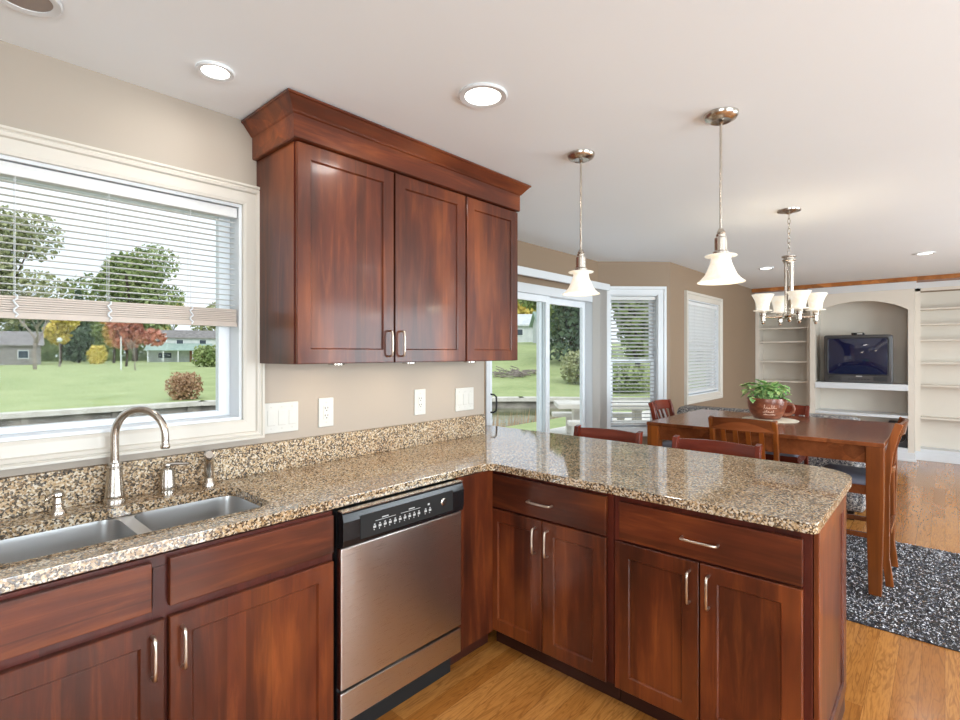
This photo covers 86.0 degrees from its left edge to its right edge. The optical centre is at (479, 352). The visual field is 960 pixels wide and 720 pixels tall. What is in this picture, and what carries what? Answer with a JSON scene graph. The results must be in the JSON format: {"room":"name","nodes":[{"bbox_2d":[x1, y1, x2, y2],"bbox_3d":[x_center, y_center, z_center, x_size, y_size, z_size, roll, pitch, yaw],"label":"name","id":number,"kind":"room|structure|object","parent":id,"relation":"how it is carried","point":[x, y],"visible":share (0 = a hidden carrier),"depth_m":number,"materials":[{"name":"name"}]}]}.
{"room":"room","nodes":[
{"label":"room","id":0,"kind":"room"},
{"bbox_2d":[0,40,483,480],"bbox_3d":[-1.481,0.220,1.822,0.160,2.440,4.320,0,0,42],"label":"wall","id":1,"kind":"structure","parent":0,"point":[40,93],"depth_m":2.07,"materials":[{"name":"beige paint"}]},
{"bbox_2d":[0,124,264,469],"bbox_3d":[-1.383,-0.175,1.903,0.196,1.092,1.112,0,0,42],"label":"window","id":2,"kind":"structure","parent":1,"relation":"in","point":[239,414],"depth_m":2.04,"materials":[{"name":"white plastic"}]},
{"bbox_2d":[0,160,236,326],"bbox_3d":[-1.357,-0.366,1.879,0.054,0.506,0.908,0,0,42],"label":"window blind","id":3,"kind":"object","parent":2,"relation":"attached to","point":[11,307],"visible":1,"depth_m":1.88,"materials":[{"name":"paint"}]},
{"bbox_2d":[0,414,484,518],"bbox_3d":[-1.048,0.462,2.162,0.022,0.128,3.205,0,0,42],"label":"backsplash","id":4,"kind":"structure","parent":1,"relation":"attached to","point":[25,494],"depth_m":2.14,"materials":[{"name":"stone"}]},
{"bbox_2d":[265,401,297,433],"bbox_3d":[-0.900,0.292,2.337,0.010,0.136,0.162,0,0,42],"label":"switch plate","id":5,"kind":"object","parent":1,"relation":"attached to","point":[281,416],"visible":0.94,"depth_m":2.33,"materials":[{"name":"plastic"}]},
{"bbox_2d":[318,397,332,426],"bbox_3d":[-0.748,0.288,2.505,0.010,0.140,0.081,0,0,42],"label":"power outlet","id":6,"kind":"object","parent":1,"relation":"attached to","point":[325,405],"visible":1,"depth_m":2.50,"materials":[{"name":"plastic"}]},
{"bbox_2d":[323,405,329,418],"bbox_3d":[-0.746,0.288,2.502,0.002,0.068,0.033,0,0,42],"label":"receptacle","id":7,"kind":"object","parent":6,"relation":"attached to","point":[326,408],"depth_m":2.50,"materials":[{"name":"plastic"}]},
{"bbox_2d":[257,141,464,363],"bbox_3d":[-0.513,-0.397,2.486,0.381,0.884,0.967,0,0,42],"label":"upper cabinet","id":8,"kind":"object","parent":1,"relation":"attached to","point":[360,262],"visible":1,"depth_m":2.23,"materials":[{"name":"brown wood"}]},
{"bbox_2d":[241,88,530,211],"bbox_3d":[-0.359,-0.917,2.635,0.409,0.154,1.529,0,0,42],"label":"crown molding","id":9,"kind":"structure","parent":8,"relation":"attached to","point":[290,116],"depth_m":2.25,"materials":[{"name":"brown wood"}]},
{"bbox_2d":[414,389,425,414],"bbox_3d":[-0.344,0.281,2.953,0.010,0.146,0.083,0,0,42],"label":"power outlet","id":10,"kind":"object","parent":1,"relation":"attached to","point":[419,394],"visible":1,"depth_m":2.95,"materials":[{"name":"plastic"}]},
{"bbox_2d":[418,396,422,407],"bbox_3d":[-0.341,0.281,2.951,0.002,0.068,0.033,0,0,42],"label":"receptacle","id":11,"kind":"object","parent":10,"relation":"attached to","point":[420,398],"depth_m":2.95,"materials":[{"name":"plastic"}]},
{"bbox_2d":[455,387,473,410],"bbox_3d":[-0.096,0.289,3.227,0.010,0.142,0.162,0,0,42],"label":"switch plate","id":12,"kind":"object","parent":1,"relation":"attached to","point":[464,397],"visible":1,"depth_m":3.22,"materials":[{"name":"plastic"}]},
{"bbox_2d":[465,197,517,360],"bbox_3d":[-0.049,-0.397,3.025,0.347,0.884,0.446,0,0,42],"label":"upper cabinet","id":13,"kind":"object","parent":1,"relation":"attached to","point":[491,231],"visible":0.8,"depth_m":2.89,"materials":[{"name":"brown wood"}]},
{"bbox_2d":[0,0,959,288],"bbox_3d":[2.689,-1.070,2.658,6.370,0.140,11.550,0,0,42],"label":"ceiling","id":14,"kind":"structure","parent":0,"point":[848,117],"depth_m":1.97,"materials":[{"name":"paint"}]},
{"bbox_2d":[0,0,63,17],"bbox_3d":[-1.274,-0.994,1.440,0.170,0.008,0.170,0,0,42],"label":"recessed light","id":15,"kind":"object","parent":14,"relation":"in","point":[39,8],"visible":1,"depth_m":1.48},
{"bbox_2d":[195,61,234,81],"bbox_3d":[-0.935,-0.994,1.821,0.124,0.008,0.124,0,0,42],"label":"recessed light","id":16,"kind":"object","parent":14,"relation":"in","point":[215,71],"visible":1,"depth_m":1.82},
{"bbox_2d":[458,83,506,108],"bbox_3d":[0.011,-0.994,1.996,0.190,0.008,0.190,0,0,42],"label":"recessed light","id":17,"kind":"object","parent":14,"relation":"in","point":[476,95],"visible":1,"depth_m":1.99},
{"bbox_2d":[562,149,599,295],"bbox_3d":[0.507,-0.647,2.588,0.186,0.704,0.186,0,0,42],"label":"pendant light","id":18,"kind":"object","parent":14,"relation":"hanging from","point":[580,285],"visible":1,"depth_m":2.56,"materials":[{"name":"glass"}]},
{"bbox_2d":[575,249,586,269],"bbox_3d":[0.507,-0.467,2.588,0.064,0.110,0.064,0,0,42],"label":"socket","id":19,"kind":"object","parent":18,"relation":"attached to","point":[580,259],"depth_m":2.57,"materials":[{"name":"silver metal"}]},
{"bbox_2d":[697,107,745,284],"bbox_3d":[1.008,-0.647,2.155,0.186,0.704,0.186,0,0,42],"label":"pendant light","id":20,"kind":"object","parent":14,"relation":"hanging from","point":[721,270],"visible":1,"depth_m":2.13,"materials":[{"name":"glass"}]},
{"bbox_2d":[713,228,728,252],"bbox_3d":[1.008,-0.467,2.155,0.064,0.110,0.064,0,0,42],"label":"socket","id":21,"kind":"object","parent":20,"relation":"attached to","point":[721,241],"depth_m":2.14,"materials":[{"name":"silver metal"}]},
{"bbox_2d":[758,267,773,269],"bbox_3d":[3.364,-0.994,6.057,0.160,0.008,0.160,0,0,42],"label":"recessed light","id":22,"kind":"object","parent":14,"relation":"in","point":[763,268],"visible":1,"depth_m":6.06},
{"bbox_2d":[752,207,827,325],"bbox_3d":[2.161,-0.599,3.602,0.381,0.798,0.381,0,0,-34],"label":"chandelier","id":23,"kind":"object","parent":14,"relation":"hanging from","point":[792,299],"visible":1,"depth_m":3.58,"materials":[{"name":"glass"}]},
{"bbox_2d":[914,252,935,254],"bbox_3d":[4.447,-0.994,5.147,0.160,0.008,0.160,0,0,42],"label":"recessed light","id":24,"kind":"object","parent":14,"relation":"in","point":[920,253],"visible":1,"depth_m":5.14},
{"bbox_2d":[484,240,597,424],"bbox_3d":[0.576,0.220,4.950,0.160,2.440,1.940,0,0,42],"label":"wall","id":25,"kind":"structure","parent":0,"point":[532,256],"depth_m":4.89,"materials":[{"name":"brown paint"}]},
{"bbox_2d":[486,282,591,432],"bbox_3d":[0.606,0.405,4.923,0.180,2.070,1.840,0,0,42],"label":"door","id":26,"kind":"structure","parent":25,"relation":"in","point":[544,296],"depth_m":4.97,"materials":[{"name":"white plastic"}]},
{"bbox_2d":[518,274,606,427],"bbox_3d":[0.689,0.338,4.874,0.082,2.105,1.960,0,0,42],"label":"vertical blind","id":27,"kind":"object","parent":25,"relation":"attached to","point":[599,302],"visible":0.48,"depth_m":5.50,"materials":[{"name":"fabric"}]},
{"bbox_2d":[518,266,609,290],"bbox_3d":[0.671,-0.710,4.851,0.106,0.070,2.100,0,0,42],"label":"blind valance","id":28,"kind":"object","parent":25,"relation":"attached to","point":[526,271],"visible":0.54,"depth_m":4.76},
{"bbox_2d":[598,261,669,444],"bbox_3d":[1.684,0.220,5.717,0.806,2.440,0.160,0,0,-3],"label":"wall","id":29,"kind":"structure","parent":0,"point":[614,273],"depth_m":5.64,"materials":[{"name":"brown paint"}]},
{"bbox_2d":[607,286,666,435],"bbox_3d":[1.679,0.091,5.702,0.719,1.642,0.190,0,0,-3],"label":"window","id":30,"kind":"structure","parent":29,"relation":"in","point":[660,292],"depth_m":5.63,"materials":[{"name":"white plastic"}]},
{"bbox_2d":[611,296,655,424],"bbox_3d":[1.681,0.084,5.671,0.503,1.412,0.055,0,0,-3],"label":"window blind","id":31,"kind":"object","parent":30,"relation":"attached to","point":[628,299],"visible":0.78,"depth_m":5.67,"materials":[{"name":"plastic"}]},
{"bbox_2d":[376,460,959,719],"bbox_3d":[2.689,1.500,2.658,6.370,0.120,11.550,0,0,42],"label":"floor","id":32,"kind":"structure","parent":0,"point":[890,676],"depth_m":2.27,"materials":[{"name":"brown wood"}]},
{"bbox_2d":[0,510,333,719],"bbox_3d":[-1.079,1.000,1.615,0.634,0.877,1.070,0,0,42],"label":"base cabinet","id":33,"kind":"object","parent":32,"relation":"on","point":[239,626],"visible":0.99,"depth_m":1.47,"materials":[{"name":"brown wood"}]},
{"bbox_2d":[0,414,851,593],"bbox_3d":[-0.335,0.479,1.740,2.249,0.162,3.533,0,0,42],"label":"countertop","id":34,"kind":"structure","parent":33,"relation":"on","point":[290,479],"depth_m":2.05,"materials":[{"name":"stone"}]},
{"bbox_2d":[44,490,66,515],"bbox_3d":[-1.386,0.488,1.674,0.046,0.075,0.070,0,0,23],"label":"soap dispenser","id":35,"kind":"object","parent":34,"relation":"on","point":[58,508],"visible":1,"depth_m":1.67,"materials":[{"name":"silver metal"}]},
{"bbox_2d":[0,496,259,563],"bbox_3d":[-1.090,0.658,1.651,0.450,0.192,0.810,0,0,42],"label":"sink","id":36,"kind":"object","parent":34,"relation":"in","point":[26,547],"visible":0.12,"depth_m":1.72,"materials":[{"name":"silver metal"}]},
{"bbox_2d":[103,406,169,504],"bbox_3d":[-1.200,0.355,1.806,0.234,0.341,0.066,0,0,3],"label":"faucet","id":37,"kind":"object","parent":34,"relation":"on","point":[114,487],"visible":1,"depth_m":1.79,"materials":[{"name":"silver metal"}]},
{"bbox_2d":[159,462,188,494],"bbox_3d":[-1.154,0.469,1.943,0.100,0.113,0.056,0,0,-16],"label":"lever","id":38,"kind":"object","parent":34,"relation":"on","point":[167,485],"visible":1,"depth_m":1.92,"materials":[{"name":"silver metal"}]},
{"bbox_2d":[202,450,215,486],"bbox_3d":[-1.069,0.453,2.030,0.048,0.146,0.072,0,0,-25],"label":"sprayer","id":39,"kind":"object","parent":34,"relation":"on","point":[209,455],"visible":1,"depth_m":2.02,"materials":[{"name":"silver metal"}]},
{"bbox_2d":[331,480,463,719],"bbox_3d":[-0.501,1.001,2.245,0.623,0.876,0.612,0,0,42],"label":"dishwasher","id":40,"kind":"object","parent":32,"relation":"on","point":[396,557],"visible":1,"depth_m":2.01,"materials":[{"name":"metal"}]},
{"bbox_2d":[450,471,492,665],"bbox_3d":[-0.035,1.000,2.442,0.085,0.877,0.282,0,0,42],"label":"cabinet filler","id":41,"kind":"object","parent":32,"relation":"on","point":[477,512],"visible":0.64,"depth_m":2.41,"materials":[{"name":"brown wood"}]},
{"bbox_2d":[493,471,620,700],"bbox_3d":[0.468,1.000,2.503,0.670,0.877,0.634,0,0,42],"label":"base cabinet","id":42,"kind":"object","parent":32,"relation":"on","point":[553,543],"visible":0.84,"depth_m":2.25,"materials":[{"name":"brown wood"}]},
{"bbox_2d":[573,424,642,443],"bbox_3d":[0.719,0.969,3.266,0.476,0.946,0.471,0,0,42],"label":"counter stool","id":43,"kind":"object","parent":32,"relation":"on","point":[598,433],"visible":0.21,"depth_m":3.42,"materials":[{"name":"brown wood"}]},
{"bbox_2d":[614,495,813,719],"bbox_3d":[0.971,1.000,2.048,0.680,0.877,0.634,0,0,42],"label":"base cabinet","id":44,"kind":"object","parent":32,"relation":"on","point":[714,614],"visible":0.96,"depth_m":1.81,"materials":[{"name":"brown wood"}]},
{"bbox_2d":[672,435,761,458],"bbox_3d":[1.224,0.969,2.811,0.476,0.946,0.471,0,0,42],"label":"counter stool","id":45,"kind":"object","parent":32,"relation":"on","point":[703,445],"visible":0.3,"depth_m":2.96,"materials":[{"name":"brown wood"}]},
{"bbox_2d":[677,405,865,519],"bbox_3d":[2.908,0.996,5.168,1.630,0.887,0.870,0,0,42],"label":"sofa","id":46,"kind":"object","parent":32,"relation":"on","point":[855,502],"visible":0.18,"depth_m":4.46,"materials":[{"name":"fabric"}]},
{"bbox_2d":[755,291,809,405],"bbox_3d":[4.754,0.248,8.036,0.754,2.383,0.391,0,0,42],"label":"bookcase","id":47,"kind":"object","parent":32,"relation":"on","point":[782,352],"visible":0.32,"depth_m":8.15,"materials":[{"name":"paint"}]},
{"bbox_2d":[814,495,845,719],"bbox_3d":[1.262,1.000,1.848,0.016,0.877,0.575,0,0,42],"label":"end panel","id":48,"kind":"object","parent":32,"relation":"on","point":[830,542],"visible":0.81,"depth_m":1.84,"materials":[{"name":"brown wood"}]},
{"bbox_2d":[808,281,916,461],"bbox_3d":[5.435,0.248,7.347,1.220,2.383,0.501,0,0,42],"label":"media alcove","id":49,"kind":"object","parent":32,"relation":"on","point":[884,308],"visible":0.73,"depth_m":7.34,"materials":[{"name":"paint"}]},
{"bbox_2d":[824,334,892,383],"bbox_3d":[5.425,0.083,7.377,0.785,0.675,0.398,0,0,42],"label":"television","id":50,"kind":"object","parent":49,"relation":"on","point":[847,358],"visible":1,"depth_m":7.22,"materials":[{"name":"grey plastic"}]},
{"bbox_2d":[829,376,886,381],"bbox_3d":[5.299,0.360,7.238,0.665,0.060,0.004,0,0,42],"label":"speaker grille","id":51,"kind":"object","parent":50,"relation":"attached to","point":[831,378],"depth_m":7.23,"materials":[{"name":"plastic"}]},
{"bbox_2d":[815,408,907,418],"bbox_3d":[5.451,0.860,7.365,1.050,0.040,0.430,0,0,42],"label":"shelf","id":52,"kind":"object","parent":49,"relation":"attached to","point":[871,412],"depth_m":7.32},
{"bbox_2d":[815,381,907,390],"bbox_3d":[5.445,0.465,7.359,1.050,0.085,0.446,0,0,42],"label":"shelf","id":53,"kind":"object","parent":49,"relation":"attached to","point":[896,385],"depth_m":7.21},
{"bbox_2d":[889,420,907,447],"bbox_3d":[5.726,1.105,7.051,0.210,0.325,0.299,0,0,42],"label":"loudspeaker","id":54,"kind":"object","parent":49,"relation":"on","point":[904,439],"visible":0.23,"depth_m":6.91,"materials":[{"name":"plastic"}]},
{"bbox_2d":[846,534,959,651],"bbox_3d":[2.085,1.433,3.779,2.172,0.011,1.672,0,0,42],"label":"area rug","id":55,"kind":"object","parent":32,"relation":"on","point":[923,603],"visible":0.23,"depth_m":3.03,"materials":[{"name":"carpet"}]},
{"bbox_2d":[648,399,674,447],"bbox_3d":[1.812,0.933,4.642,0.470,0.992,0.426,0,0,42],"label":"dining chair","id":56,"kind":"object","parent":55,"relation":"on","point":[654,405],"visible":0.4,"depth_m":4.75,"materials":[{"name":"brown wood"}]},
{"bbox_2d":[662,440,671,447],"bbox_3d":[1.856,0.805,4.603,0.353,0.048,0.398,0,0,42],"label":"seat cushion","id":57,"kind":"object","parent":56,"relation":"on","point":[668,443],"depth_m":4.54,"materials":[{"name":"grey leather"}]},
{"bbox_2d":[708,415,779,460],"bbox_3d":[1.838,0.926,3.506,0.411,1.007,0.470,0,0,42],"label":"dining chair","id":58,"kind":"object","parent":55,"relation":"on","point":[746,425],"visible":0.38,"depth_m":3.32,"materials":[{"name":"brown wood"}]},
{"bbox_2d":[647,409,897,596],"bbox_3d":[2.207,0.977,3.907,1.440,0.902,1.182,0,0,42],"label":"dining table","id":59,"kind":"object","parent":55,"relation":"on","point":[866,442],"visible":0.68,"depth_m":3.31,"materials":[{"name":"brown wood"}]},
{"bbox_2d":[742,416,798,422],"bbox_3d":[2.272,0.522,4.038,0.396,0.006,0.396,0,0,42],"label":"place mat","id":60,"kind":"object","parent":59,"relation":"on","point":[782,420],"visible":0.59,"depth_m":3.96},
{"bbox_2d":[741,379,795,419],"bbox_3d":[2.287,0.363,4.094,0.370,0.313,0.377,0,0,-1],"label":"planter","id":61,"kind":"object","parent":60,"relation":"on","point":[768,402],"visible":1,"depth_m":4.00,"materials":[{"name":"ceramic"}]},
{"bbox_2d":[747,396,786,419],"bbox_3d":[2.277,0.436,4.088,0.282,0.165,0.282,0,0,42],"label":"mug","id":62,"kind":"object","parent":61,"relation":"on","point":[760,407],"depth_m":3.99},
{"bbox_2d":[765,404,809,464],"bbox_3d":[2.524,0.938,4.392,0.426,0.982,0.470,0,0,42],"label":"dining chair","id":63,"kind":"object","parent":55,"relation":"on","point":[800,409],"visible":0.17,"depth_m":4.24,"materials":[{"name":"brown wood"}]},
{"bbox_2d":[765,451,798,456],"bbox_3d":[2.485,0.805,4.348,0.398,0.048,0.353,0,0,42],"label":"seat cushion","id":64,"kind":"object","parent":63,"relation":"on","point":[767,454],"depth_m":4.16,"materials":[{"name":"grey leather"}]},
{"bbox_2d":[824,417,908,586],"bbox_3d":[2.525,0.926,3.399,0.470,1.007,0.426,0,0,42],"label":"dining chair","id":65,"kind":"object","parent":55,"relation":"on","point":[858,474],"visible":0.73,"depth_m":3.23,"materials":[{"name":"brown wood"}]},
{"bbox_2d":[824,464,865,484],"bbox_3d":[2.482,0.805,3.438,0.353,0.048,0.398,0,0,42],"label":"seat cushion","id":66,"kind":"object","parent":65,"relation":"on","point":[858,474],"depth_m":3.40,"materials":[{"name":"fabric"}]},
{"bbox_2d":[915,280,959,463],"bbox_3d":[6.389,0.248,6.628,1.200,2.383,0.291,0,0,42],"label":"bookcase","id":67,"kind":"object","parent":32,"relation":"on","point":[937,314],"visible":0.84,"depth_m":6.92,"materials":[{"name":"paint"}]},
{"bbox_2d":[670,262,754,414],"bbox_3d":[3.341,0.220,7.162,0.160,2.440,3.910,0,0,42],"label":"wall","id":68,"kind":"structure","parent":0,"point":[738,301],"depth_m":7.11,"materials":[{"name":"brown paint"}]},
{"bbox_2d":[684,290,722,404],"bbox_3d":[2.752,-0.062,6.488,0.190,1.329,1.304,0,0,42],"label":"window","id":69,"kind":"structure","parent":68,"relation":"in","point":[689,398],"depth_m":6.54,"materials":[{"name":"white plastic"}]},
{"bbox_2d":[689,301,716,392],"bbox_3d":[2.775,-0.070,6.467,0.053,1.099,1.088,0,0,42],"label":"window blind","id":70,"kind":"object","parent":69,"relation":"attached to","point":[702,319],"visible":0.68,"depth_m":6.49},
{"bbox_2d":[920,289,959,292],"bbox_3d":[6.735,0.220,6.624,5.600,2.440,0.160,0,0,42],"label":"wall","id":71,"kind":"structure","parent":0,"point":[950,289],"depth_m":6.98,"materials":[{"name":"brown paint"}]},
{"bbox_2d":[752,273,959,292],"bbox_3d":[6.431,-0.972,6.417,5.415,0.053,0.545,0,0,42],"label":"trim","id":72,"kind":"structure","parent":71,"relation":"attached to","point":[944,277],"depth_m":7.03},
{"label":"outside","id":73,"kind":"structure","parent":0,"visible":0},
{"bbox_2d":[492,408,571,426],"bbox_3d":[0.573,2.700,9.588,44.000,0.680,135.000,0,0,42],"label":"canal water","id":74,"kind":"structure","parent":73,"point":[525,412],"depth_m":19.76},
{"bbox_2d":[0,396,649,426],"bbox_3d":[0.108,2.445,15.485,76.196,1.090,16.557,0,0,-17],"label":"seawall","id":75,"kind":"object","parent":74,"relation":"in","point":[103,412],"visible":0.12,"depth_m":18.29,"materials":[{"name":"concrete"}]},
{"bbox_2d":[492,408,559,426],"bbox_3d":[1.187,2.001,13.930,1.091,1.158,3.126,0,0,42],"label":"reeds","id":76,"kind":"object","parent":74,"relation":"in","point":[511,415],"visible":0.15,"depth_m":13.66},
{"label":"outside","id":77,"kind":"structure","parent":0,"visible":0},
{"bbox_2d":[0,342,705,412],"bbox_3d":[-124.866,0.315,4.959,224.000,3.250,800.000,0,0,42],"label":"lawn","id":78,"kind":"structure","parent":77,"point":[49,386],"depth_m":29.48,"materials":[{"name":"plant"}]},
{"bbox_2d":[0,331,43,364],"bbox_3d":[-68.276,-0.400,66.857,17.700,5.180,7.700,0,0,-42],"label":"house","id":79,"kind":"structure","parent":78,"relation":"on","point":[16,347],"depth_m":68.78,"materials":[{"name":"grey"}]},
{"bbox_2d":[7,319,51,340],"bbox_3d":[-99.658,-4.902,115.191,11.000,13.134,10.166,0,0,42],"label":"deciduous tree","id":80,"kind":"object","parent":78,"relation":"on","point":[32,328],"visible":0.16,"depth_m":112.93,"materials":[{"name":"green plant"}]},
{"bbox_2d":[0,290,65,368],"bbox_3d":[-43.109,-2.468,49.300,6.182,8.240,5.251,0,0,-45],"label":"bare tree","id":81,"kind":"object","parent":78,"relation":"on","point":[36,340],"visible":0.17,"depth_m":49.84,"materials":[{"name":"brown plant"}]},
{"bbox_2d":[0,205,69,330],"bbox_3d":[-78.608,-11.384,81.777,16.694,26.081,20.590,0,0,42],"label":"deciduous tree","id":82,"kind":"object","parent":78,"relation":"on","point":[9,323],"visible":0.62,"depth_m":82.48,"materials":[{"name":"green plant"}]},
{"bbox_2d":[56,337,62,366],"bbox_3d":[-48.938,-0.095,59.952,0.600,3.430,0.600,0,0,42],"label":"garden lamp","id":83,"kind":"object","parent":78,"relation":"on","point":[59,339],"visible":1,"depth_m":59.90,"materials":[{"name":"white metal"}]},
{"bbox_2d":[41,320,80,363],"bbox_3d":[-61.782,-2.585,76.116,5.658,8.470,5.150,0,0,42],"label":"deciduous tree","id":84,"kind":"object","parent":78,"relation":"on","point":[58,328],"visible":0.73,"depth_m":75.23,"materials":[{"name":"yellow plant"}]},
{"bbox_2d":[1,330,148,361],"bbox_3d":[-66.819,-1.115,87.245,35.471,6.374,151.004,0,0,42],"label":"hedge","id":85,"kind":"object","parent":78,"relation":"on","point":[48,353],"visible":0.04,"depth_m":100.87,"materials":[{"name":"green plant"}]},
{"bbox_2d":[56,290,95,362],"bbox_3d":[-65.069,-4.457,83.391,5.806,12.273,5.758,0,0,42],"label":"evergreen tree","id":86,"kind":"object","parent":78,"relation":"on","point":[76,348],"visible":0.51,"depth_m":82.44,"materials":[{"name":"green plant"}]},
{"bbox_2d":[85,345,107,363],"bbox_3d":[-54.802,0.219,73.680,2.630,2.994,2.758,0,0,42],"label":"shrub","id":87,"kind":"object","parent":78,"relation":"on","point":[97,354],"visible":1,"depth_m":73.13,"materials":[{"name":"yellow plant"}]},
{"bbox_2d":[87,322,108,353],"bbox_3d":[-91.597,-5.180,124.868,9.809,13.690,13.738,0,0,42],"label":"deciduous tree","id":88,"kind":"object","parent":78,"relation":"on","point":[96,330],"visible":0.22,"depth_m":122.49,"materials":[{"name":"green plant"}]},
{"bbox_2d":[100,322,123,362],"bbox_3d":[-57.507,-2.666,81.917,5.980,8.632,5.507,0,0,42],"label":"deciduous tree","id":89,"kind":"object","parent":78,"relation":"on","point":[105,333],"visible":0.1,"depth_m":79.68,"materials":[{"name":"orange plant"}]},
{"bbox_2d":[120,337,121,369],"bbox_3d":[-33.460,0.017,47.997,0.105,3.150,0.110,0,0,42],"label":"flagpole","id":90,"kind":"object","parent":78,"relation":"on","point":[120,337],"visible":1,"depth_m":47.98,"materials":[{"name":"white metal"}]},
{"bbox_2d":[60,243,185,360],"bbox_3d":[-67.412,-10.003,98.606,12.912,23.319,20.475,0,0,42],"label":"deciduous tree","id":91,"kind":"object","parent":78,"relation":"on","point":[113,258],"visible":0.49,"depth_m":97.35,"materials":[{"name":"green plant"}]},
{"bbox_2d":[125,337,137,369],"bbox_3d":[-32.417,0.071,47.829,1.193,3.155,2.747,0,0,-30],"label":"bare tree","id":92,"kind":"object","parent":78,"relation":"on","point":[131,342],"visible":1,"depth_m":47.95,"materials":[{"name":"brown plant"}]},
{"bbox_2d":[105,322,167,365],"bbox_3d":[-41.176,-1.816,61.884,4.338,6.931,6.216,0,0,42],"label":"maple tree","id":93,"kind":"object","parent":78,"relation":"on","point":[133,331],"visible":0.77,"depth_m":60.70,"materials":[{"name":"red plant"}]},
{"bbox_2d":[160,300,185,329],"bbox_3d":[-83.814,-6.218,135.675,12.388,15.766,10.378,0,0,42],"label":"deciduous tree","id":94,"kind":"object","parent":78,"relation":"on","point":[163,328],"visible":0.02,"depth_m":134.57,"materials":[{"name":"green plant"}]},
{"bbox_2d":[144,330,215,361],"bbox_3d":[-53.270,-1.000,93.816,11.900,6.380,9.450,0,0,-22],"label":"house","id":95,"kind":"structure","parent":78,"relation":"on","point":[179,345],"depth_m":91.43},
{"bbox_2d":[164,371,202,399],"bbox_3d":[-12.334,1.390,21.543,1.476,1.264,1.438,0,0,42],"label":"shrub","id":96,"kind":"object","parent":78,"relation":"on","point":[182,385],"visible":1,"depth_m":21.27,"materials":[{"name":"brown plant"}]},
{"bbox_2d":[190,301,215,330],"bbox_3d":[-71.227,-6.094,137.496,11.484,15.518,13.035,0,0,42],"label":"deciduous tree","id":97,"kind":"object","parent":78,"relation":"on","point":[209,328],"visible":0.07,"depth_m":133.36,"materials":[{"name":"green plant"}]},
{"bbox_2d":[191,344,215,366],"bbox_3d":[-31.292,0.346,59.305,3.696,2.717,3.498,0,0,42],"label":"shrub","id":98,"kind":"object","parent":78,"relation":"on","point":[204,355],"visible":0.8,"depth_m":58.49,"materials":[{"name":"green plant"}]},
{"bbox_2d":[492,366,536,377],"bbox_3d":[1.909,1.116,31.157,2.907,0.672,3.650,0,0,42],"label":"brush pile","id":99,"kind":"object","parent":78,"relation":"on","point":[513,372],"visible":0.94,"depth_m":30.50,"materials":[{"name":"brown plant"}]},
{"bbox_2d":[518,314,532,341],"bbox_3d":[6.636,-2.850,66.050,7.100,4.280,5.700,0,0,4],"label":"house","id":100,"kind":"structure","parent":78,"relation":"on","point":[525,333],"depth_m":63.63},
{"bbox_2d":[518,303,536,313],"bbox_3d":[6.460,-5.690,74.296,8.730,8.887,9.742,0,0,42],"label":"maple tree","id":101,"kind":"object","parent":78,"relation":"on","point":[521,310],"visible":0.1,"depth_m":71.31,"materials":[{"name":"yellow plant"}]},
{"bbox_2d":[518,299,562,335],"bbox_3d":[7.120,-4.836,50.954,6.597,7.950,6.386,0,0,42],"label":"deciduous tree","id":102,"kind":"object","parent":78,"relation":"on","point":[528,304],"visible":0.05,"depth_m":50.00,"materials":[{"name":"green plant"}]},
{"bbox_2d":[529,312,564,342],"bbox_3d":[7.689,-2.638,57.681,3.600,3.980,3.700,0,0,-8],"label":"house","id":103,"kind":"structure","parent":78,"relation":"on","point":[533,323],"depth_m":57.89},
{"bbox_2d":[560,350,579,383],"bbox_3d":[5.509,0.754,27.391,2.558,1.935,2.467,0,0,42],"label":"shrub","id":104,"kind":"object","parent":78,"relation":"on","point":[571,368],"visible":0.4,"depth_m":27.12,"materials":[{"name":"green plant"}]},
{"bbox_2d":[550,305,612,361],"bbox_3d":[6.670,-4.047,36.310,5.183,9.771,5.029,0,0,42],"label":"spruce tree","id":105,"kind":"object","parent":78,"relation":"on","point":[570,323],"visible":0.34,"depth_m":35.66,"materials":[{"name":"green plant"}]},
{"bbox_2d":[611,300,648,366],"bbox_3d":[9.362,-3.701,31.018,4.983,10.069,5.084,0,0,42],"label":"deciduous tree","id":106,"kind":"object","parent":78,"relation":"on","point":[627,322],"visible":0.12,"depth_m":30.09,"materials":[{"name":"green plant"}]},
{"bbox_2d":[613,364,649,393],"bbox_3d":[6.949,1.195,24.116,2.691,1.457,2.681,0,0,42],"label":"shrub","id":107,"kind":"object","parent":78,"relation":"on","point":[614,374],"visible":0.55,"depth_m":23.36,"materials":[{"name":"green plant"}]},
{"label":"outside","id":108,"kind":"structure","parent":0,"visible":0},
{"bbox_2d":[507,409,645,430],"bbox_3d":[2.835,2.500,10.914,5.580,1.380,100.000,0,0,42],"label":"lawn","id":109,"kind":"structure","parent":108,"point":[557,422],"depth_m":13.04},
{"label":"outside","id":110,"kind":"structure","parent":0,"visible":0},
{"bbox_2d":[550,410,649,434],"bbox_3d":[2.015,1.840,9.633,3.880,0.100,15.000,0,0,42],"label":"patio","id":111,"kind":"structure","parent":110,"point":[560,430],"depth_m":12.37,"materials":[{"name":"concrete"}]},
{"bbox_2d":[551,412,631,433],"bbox_3d":[2.564,1.559,11.495,1.900,0.460,0.340,0,0,2],"label":"bench","id":112,"kind":"object","parent":111,"relation":"on","point":[568,415],"visible":0.44,"depth_m":11.38,"materials":[{"name":"concrete"}]},
{"bbox_2d":[554,400,649,435],"bbox_3d":[2.638,1.409,10.755,2.100,0.760,0.850,0,0,2],"label":"picnic table","id":113,"kind":"object","parent":111,"relation":"on","point":[574,405],"visible":0.34,"depth_m":10.50,"materials":[{"name":"concrete"}]},
{"bbox_2d":[567,420,649,425],"bbox_3d":[2.674,1.559,10.049,1.900,0.460,0.340,0,0,2],"label":"bench","id":114,"kind":"object","parent":111,"relation":"on","point":[569,422],"visible":0.08,"depth_m":10.01,"materials":[{"name":"concrete"}]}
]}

